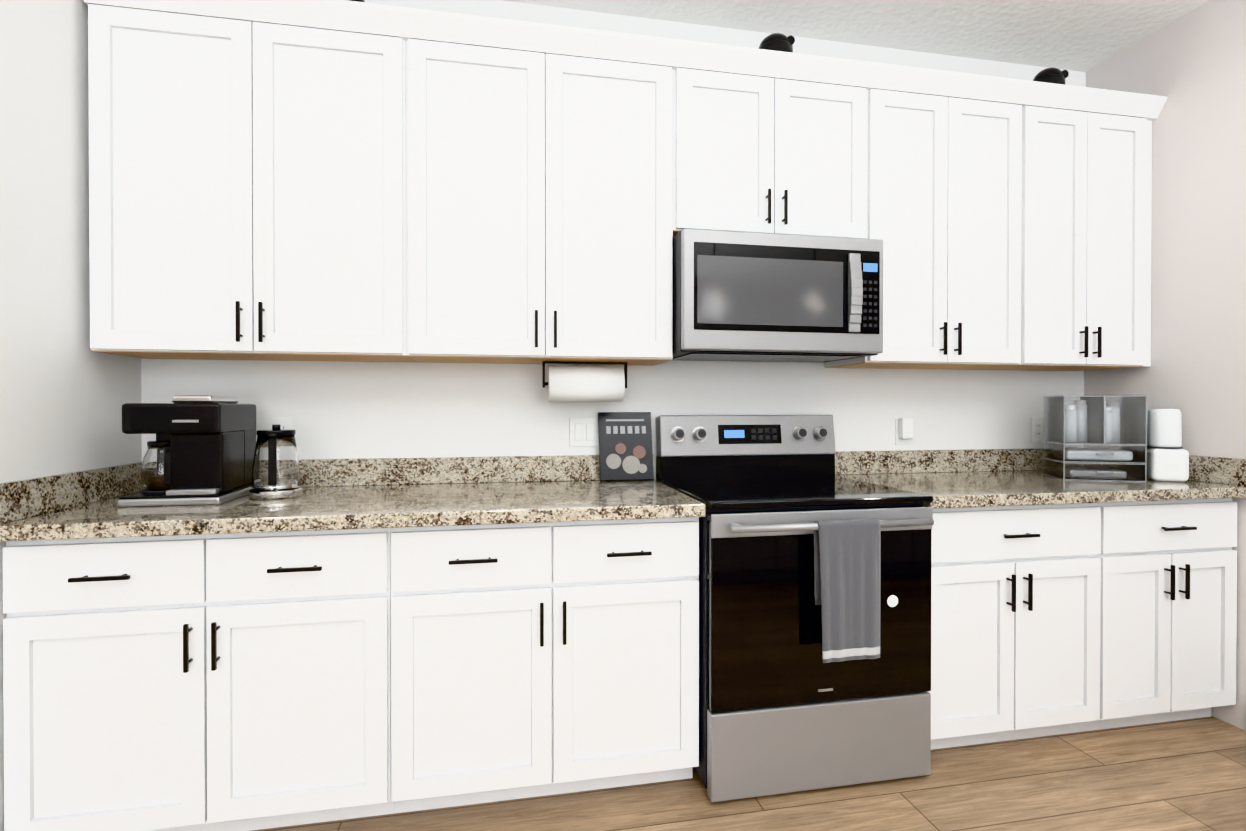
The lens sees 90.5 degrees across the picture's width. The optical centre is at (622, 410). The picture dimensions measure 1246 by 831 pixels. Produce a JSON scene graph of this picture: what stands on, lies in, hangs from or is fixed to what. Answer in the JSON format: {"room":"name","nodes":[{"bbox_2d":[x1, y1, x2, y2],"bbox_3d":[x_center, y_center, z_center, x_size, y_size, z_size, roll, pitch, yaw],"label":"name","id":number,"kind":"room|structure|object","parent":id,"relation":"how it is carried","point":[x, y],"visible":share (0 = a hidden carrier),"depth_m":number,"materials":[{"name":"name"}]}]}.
{"room":"kitchen","nodes":[
{"label":"kitchen","id":0,"kind":"room"},
{"bbox_2d":[0,0,141,830],"bbox_3d":[-3.199,-0.201,1.581,3.180,2.780,0.890,0,0,-11],"label":"wall","id":1,"kind":"structure","parent":0,"point":[66,392],"depth_m":1.73,"materials":[{"name":"white paint"}]},
{"bbox_2d":[141,0,1085,479],"bbox_3d":[0.231,-0.207,2.622,4.050,2.780,0.150,0,0,-11],"label":"wall","id":2,"kind":"structure","parent":0,"point":[341,410],"depth_m":2.47,"materials":[{"name":"white paint"}]},
{"bbox_2d":[84,0,415,361],"bbox_3d":[-1.194,-0.740,2.098,0.914,1.108,0.326,0,0,-11],"label":"upper cabinet","id":3,"kind":"object","parent":2,"relation":"attached to","point":[308,180],"depth_m":1.94,"materials":[{"name":"white wood"}]},
{"bbox_2d":[271,417,292,429],"bbox_3d":[-1.246,0.080,2.257,0.072,0.116,0.007,0,0,-11],"label":"electrical outlet","id":4,"kind":"object","parent":2,"relation":"attached to","point":[285,423],"visible":0.31,"depth_m":2.25,"materials":[{"name":"white plastic"}]},
{"bbox_2d":[408,8,679,365],"bbox_3d":[-0.297,-0.741,2.272,0.914,1.108,0.326,0,0,-11],"label":"upper cabinet","id":5,"kind":"object","parent":2,"relation":"attached to","point":[544,159],"depth_m":2.11,"materials":[{"name":"white wood"}]},
{"bbox_2d":[542,361,626,401],"bbox_3d":[-0.141,-0.109,2.306,0.316,0.148,0.132,0,0,-11],"label":"paper towel","id":6,"kind":"object","parent":5,"relation":"hanging from","point":[584,384],"visible":1,"depth_m":2.26,"materials":[{"name":"white paper"}]},
{"bbox_2d":[570,417,598,446],"bbox_3d":[-0.154,0.084,2.467,0.118,0.116,0.008,0,0,-11],"label":"outlet","id":7,"kind":"object","parent":2,"relation":"attached to","point":[583,432],"visible":0.83,"depth_m":2.47,"materials":[{"name":"white plastic"}]},
{"bbox_2d":[680,40,875,238],"bbox_3d":[0.526,-0.974,2.430,0.761,0.644,0.326,0,0,-11],"label":"upper cabinet","id":8,"kind":"object","parent":2,"relation":"attached to","point":[771,142],"depth_m":2.27,"materials":[{"name":"white wood"}]},
{"bbox_2d":[758,33,794,52],"bbox_3d":[0.569,-1.351,2.314,0.132,0.105,0.132,0,0,-11],"label":"dome","id":9,"kind":"object","parent":8,"relation":"on","point":[779,42],"visible":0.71,"depth_m":2.26,"materials":[{"name":"black metal"}]},
{"bbox_2d":[672,228,882,362],"bbox_3d":[0.540,-0.415,2.368,0.756,0.424,0.457,0,0,-11],"label":"microwave","id":10,"kind":"object","parent":8,"relation":"attached to","point":[755,296],"visible":1,"depth_m":2.17,"materials":[{"name":"grey metal"}]},
{"bbox_2d":[895,418,913,444],"bbox_3d":[1.245,0.090,2.720,0.072,0.120,0.044,0,0,-11],"label":"electrical outlet","id":11,"kind":"object","parent":2,"relation":"attached to","point":[904,431],"visible":1,"depth_m":2.70,"materials":[{"name":"white plastic"}]},
{"bbox_2d":[825,64,1031,369],"bbox_3d":[1.237,-0.743,2.570,0.686,1.108,0.326,0,0,-11],"label":"upper cabinet","id":12,"kind":"object","parent":2,"relation":"attached to","point":[954,149],"depth_m":2.41,"materials":[{"name":"white wood"}]},
{"bbox_2d":[1031,417,1043,441],"bbox_3d":[1.928,0.086,2.872,0.072,0.116,0.007,0,0,-11],"label":"electrical outlet","id":13,"kind":"object","parent":2,"relation":"attached to","point":[1037,429],"visible":0.9,"depth_m":2.87,"materials":[{"name":"white plastic"}]},
{"bbox_2d":[1000,84,1163,370],"bbox_3d":[1.894,-0.743,2.697,0.651,1.108,0.326,0,0,-11],"label":"upper cabinet","id":14,"kind":"object","parent":2,"relation":"attached to","point":[1089,229],"depth_m":2.53,"materials":[{"name":"white wood"}]},
{"bbox_2d":[1033,67,1068,84],"bbox_3d":[1.747,-1.353,2.542,0.120,0.105,0.120,0,0,-11],"label":"dome","id":15,"kind":"object","parent":14,"relation":"on","point":[1053,75],"visible":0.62,"depth_m":2.49,"materials":[{"name":"black metal"}]},
{"bbox_2d":[252,716,1245,830],"bbox_3d":[0.864,1.252,-0.404,10.400,0.100,6.350,0,0,-11],"label":"floor","id":16,"kind":"structure","parent":0,"point":[1185,775],"depth_m":1.88,"materials":[{"name":"brown wood"}]},
{"bbox_2d":[3,528,394,830],"bbox_3d":[-1.174,0.754,1.957,0.930,0.864,0.630,0,0,-11],"label":"base cabinet","id":17,"kind":"object","parent":16,"relation":"on","point":[233,682],"depth_m":1.65,"materials":[{"name":"white wood"}]},
{"bbox_2d":[0,448,1245,541],"bbox_3d":[0.309,0.248,2.217,3.946,0.140,0.676,0,0,-11],"label":"countertop","id":18,"kind":"structure","parent":17,"relation":"on","point":[357,493],"depth_m":2.06,"materials":[{"name":"stone"}]},
{"bbox_2d":[117,395,255,506],"bbox_3d":[-1.366,0.115,1.968,0.270,0.326,0.310,0,0,-11],"label":"coffee maker","id":19,"kind":"object","parent":18,"relation":"on","point":[201,450],"visible":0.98,"depth_m":1.86,"materials":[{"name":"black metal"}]},
{"bbox_2d":[249,424,302,498],"bbox_3d":[-1.132,0.161,2.009,0.156,0.234,0.185,0,0,-11],"label":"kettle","id":20,"kind":"object","parent":18,"relation":"on","point":[276,470],"visible":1,"depth_m":1.97,"materials":[{"name":"clear glass"}]},
{"bbox_2d":[598,412,653,480],"bbox_3d":[0.011,0.140,2.458,0.216,0.270,0.078,0,0,-11],"label":"cookbook","id":21,"kind":"object","parent":18,"relation":"on","point":[625,442],"visible":0.98,"depth_m":2.45,"materials":[{"name":"black paper"}]},
{"bbox_2d":[1043,394,1146,481],"bbox_3d":[1.918,0.105,2.524,0.281,0.340,0.208,0,0,14],"label":"organizer","id":22,"kind":"object","parent":18,"relation":"on","point":[1121,424],"visible":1,"depth_m":2.48,"materials":[{"name":"clear plastic"}]},
{"bbox_2d":[1143,409,1188,481],"bbox_3d":[2.152,0.133,2.456,0.120,0.284,0.121,0,0,19],"label":"canisters","id":23,"kind":"object","parent":18,"relation":"on","point":[1167,458],"visible":0.92,"depth_m":2.41,"materials":[{"name":"white ceramic"}]},
{"bbox_2d":[395,517,698,812],"bbox_3d":[-0.268,0.753,2.132,0.915,0.864,0.630,0,0,-11],"label":"base cabinet","id":24,"kind":"object","parent":16,"relation":"on","point":[548,658],"depth_m":1.82,"materials":[{"name":"white wood"}]},
{"bbox_2d":[655,415,933,801],"bbox_3d":[0.570,0.601,2.213,0.752,1.166,0.764,0,0,-11],"label":"range","id":25,"kind":"object","parent":16,"relation":"on","point":[814,622],"visible":0.98,"depth_m":1.91,"materials":[{"name":"grey metal"}]},
{"bbox_2d":[814,519,880,662],"bbox_3d":[0.679,0.538,1.868,0.202,0.418,0.045,0,0,-11],"label":"towel","id":26,"kind":"object","parent":25,"relation":"hanging from","point":[847,553],"depth_m":1.85,"materials":[{"name":"grey fabric"}]},
{"bbox_2d":[927,503,1110,749],"bbox_3d":[1.289,0.751,2.434,0.715,0.864,0.630,0,0,-11],"label":"base cabinet","id":27,"kind":"object","parent":16,"relation":"on","point":[1021,595],"depth_m":2.13,"materials":[{"name":"white wood"}]},
{"bbox_2d":[1107,498,1236,728],"bbox_3d":[1.940,0.750,2.560,0.610,0.864,0.630,0,0,-11],"label":"base cabinet","id":28,"kind":"object","parent":16,"relation":"on","point":[1174,562],"depth_m":2.25,"materials":[{"name":"white wood"}]},
{"bbox_2d":[502,0,1209,71],"bbox_3d":[0.864,-1.628,-0.422,10.400,0.100,6.350,0,0,-11],"label":"ceiling","id":29,"kind":"structure","parent":0,"point":[1081,35],"depth_m":2.53,"materials":[{"name":"white paint"}]},
{"bbox_2d":[1084,0,1245,730],"bbox_3d":[3.841,-0.209,2.965,3.270,2.780,0.850,0,0,-11],"label":"wall","id":30,"kind":"structure","parent":0,"point":[1191,66],"depth_m":2.44,"materials":[{"name":"white paint"}]}
]}

